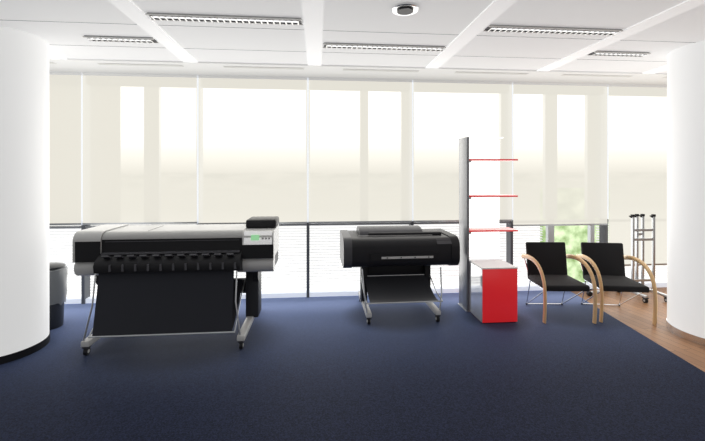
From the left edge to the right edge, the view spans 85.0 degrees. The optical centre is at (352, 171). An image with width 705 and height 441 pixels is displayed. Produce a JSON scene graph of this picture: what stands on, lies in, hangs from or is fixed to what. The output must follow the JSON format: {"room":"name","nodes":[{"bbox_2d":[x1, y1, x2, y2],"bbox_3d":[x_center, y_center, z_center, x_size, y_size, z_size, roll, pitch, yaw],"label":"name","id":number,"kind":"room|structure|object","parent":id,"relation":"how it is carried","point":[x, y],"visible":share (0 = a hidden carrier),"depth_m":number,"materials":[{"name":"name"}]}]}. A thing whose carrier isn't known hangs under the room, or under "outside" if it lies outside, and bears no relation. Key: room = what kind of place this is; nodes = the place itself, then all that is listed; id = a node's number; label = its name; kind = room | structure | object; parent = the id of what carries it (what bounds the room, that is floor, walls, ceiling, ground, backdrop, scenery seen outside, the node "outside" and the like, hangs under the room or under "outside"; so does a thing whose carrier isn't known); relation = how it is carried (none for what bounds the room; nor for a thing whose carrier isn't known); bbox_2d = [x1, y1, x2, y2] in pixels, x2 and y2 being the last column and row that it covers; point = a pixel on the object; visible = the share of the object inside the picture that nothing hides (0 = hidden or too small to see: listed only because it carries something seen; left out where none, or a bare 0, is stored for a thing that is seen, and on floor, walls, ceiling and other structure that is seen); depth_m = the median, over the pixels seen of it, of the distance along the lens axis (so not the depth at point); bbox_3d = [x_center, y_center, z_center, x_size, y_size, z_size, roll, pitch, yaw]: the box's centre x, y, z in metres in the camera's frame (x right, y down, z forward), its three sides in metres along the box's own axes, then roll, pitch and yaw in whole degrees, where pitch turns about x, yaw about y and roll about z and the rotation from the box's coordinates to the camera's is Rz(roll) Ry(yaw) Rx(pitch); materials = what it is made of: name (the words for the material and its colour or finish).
{"room":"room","nodes":[
{"label":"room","id":0,"kind":"room"},
{"bbox_2d":[0,26,49,364],"bbox_3d":[-3.170,0.195,3.445,0.732,2.810,0.732,0,0,-5],"label":"column","id":1,"kind":"structure","parent":0,"point":[24,56],"depth_m":3.32,"materials":[{"name":"white paint"}]},
{"bbox_2d":[0,290,704,440],"bbox_3d":[-2.802,1.597,-0.280,12.368,0.006,9.940,0,0,-5],"label":"floor","id":2,"kind":"structure","parent":0,"point":[311,368],"depth_m":2.94,"materials":[{"name":"blue carpet"}]},
{"bbox_2d":[49,262,67,329],"bbox_3d":[-3.126,1.264,3.966,0.307,0.660,0.313,0,0,-5],"label":"trash bin","id":3,"kind":"object","parent":2,"relation":"on","point":[58,271],"visible":0.51,"depth_m":3.92,"materials":[{"name":"grey"}]},
{"bbox_2d":[72,216,278,354],"bbox_3d":[-1.664,1.034,3.884,1.795,1.120,1.010,0,0,-5],"label":"printer","id":4,"kind":"object","parent":2,"relation":"on","point":[151,280],"visible":1,"depth_m":3.48,"materials":[{"name":"grey plastic"}]},
{"bbox_2d":[340,225,459,323],"bbox_3d":[0.506,1.114,4.404,1.260,0.960,0.830,0,0,-6],"label":"printer","id":5,"kind":"object","parent":2,"relation":"on","point":[394,262],"visible":1,"depth_m":4.16,"materials":[{"name":"grey plastic"}]},
{"bbox_2d":[458,137,517,322],"bbox_3d":[1.609,0.597,4.369,0.621,1.995,0.622,0,0,-5],"label":"display unit","id":6,"kind":"object","parent":2,"relation":"on","point":[487,288],"visible":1,"depth_m":4.46,"materials":[{"name":"red paint"}]},
{"bbox_2d":[521,242,596,323],"bbox_3d":[2.296,1.216,4.330,0.553,0.762,0.603,0,0,1],"label":"chair","id":7,"kind":"object","parent":2,"relation":"on","point":[546,265],"visible":1,"depth_m":4.51,"materials":[{"name":"black fabric"}]},
{"bbox_2d":[576,242,657,324],"bbox_3d":[2.938,1.222,4.328,0.552,0.762,0.603,0,0,7],"label":"chair","id":8,"kind":"object","parent":2,"relation":"on","point":[605,260],"visible":0.92,"depth_m":4.50,"materials":[{"name":"black fabric"}]},
{"bbox_2d":[0,0,704,84],"bbox_3d":[0.144,-1.250,-0.007,18.286,0.120,10.960,0,0,-5],"label":"ceiling","id":9,"kind":"structure","parent":0,"point":[658,28],"depth_m":3.44,"materials":[{"name":"white paint"}]},
{"bbox_2d":[83,3,650,56],"bbox_3d":[0.348,-1.201,3.254,11.980,0.030,1.012,0,0,-5],"label":"ceiling lights","id":10,"kind":"object","parent":9,"relation":"attached to","point":[406,9],"depth_m":3.25},
{"bbox_2d":[49,75,666,303],"bbox_3d":[-0.444,0.200,4.970,18.000,2.800,0.140,0,0,-5],"label":"window","id":11,"kind":"structure","parent":0,"point":[85,297],"depth_m":4.94,"materials":[{"name":"grey metal"}]},
{"bbox_2d":[49,72,666,265],"bbox_3d":[0.107,0.042,4.939,14.834,2.478,0.031,0,0,-5],"label":"window blinds","id":12,"kind":"object","parent":11,"relation":"attached to","point":[140,130],"depth_m":4.91,"materials":[{"name":"beige fabric"}]},
{"bbox_2d":[49,223,666,293],"bbox_3d":[-0.452,1.105,5.060,18.000,0.827,0.024,0,0,-5],"label":"window lower slats","id":13,"kind":"object","parent":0,"point":[645,276],"depth_m":5.06,"materials":[{"name":"white metal"}]},
{"bbox_2d":[571,287,704,371],"bbox_3d":[0.002,1.650,-0.020,18.000,0.100,9.960,0,0,-5],"label":"floor","id":14,"kind":"structure","parent":0,"point":[636,314],"depth_m":4.18,"materials":[{"name":"brown wood"}]},
{"bbox_2d":[586,214,666,302],"bbox_3d":[3.454,1.070,4.907,0.832,1.060,0.476,0,0,-5],"label":"folding stand","id":15,"kind":"object","parent":14,"relation":"on","point":[635,239],"visible":0.65,"depth_m":4.91,"materials":[{"name":"silver metal"}]},
{"bbox_2d":[666,40,704,345],"bbox_3d":[3.577,0.195,3.747,0.812,2.810,0.812,0,0,-5],"label":"column","id":16,"kind":"structure","parent":0,"point":[685,319],"depth_m":3.67,"materials":[{"name":"white paint"}]},
{"label":"outside","id":17,"kind":"structure","parent":0,"visible":0},
{"bbox_2d":[49,224,666,295],"bbox_3d":[-3.556,1.600,39.842,120.000,24.000,0.001,0,0,-5],"label":"sky","id":18,"kind":"structure","parent":17,"point":[128,224],"depth_m":39.86,"materials":[{"name":"white"}]},
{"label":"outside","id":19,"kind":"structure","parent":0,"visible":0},
{"bbox_2d":[540,222,608,281],"bbox_3d":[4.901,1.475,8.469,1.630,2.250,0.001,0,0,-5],"label":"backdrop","id":20,"kind":"structure","parent":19,"point":[572,236],"depth_m":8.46,"materials":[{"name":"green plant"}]}
]}

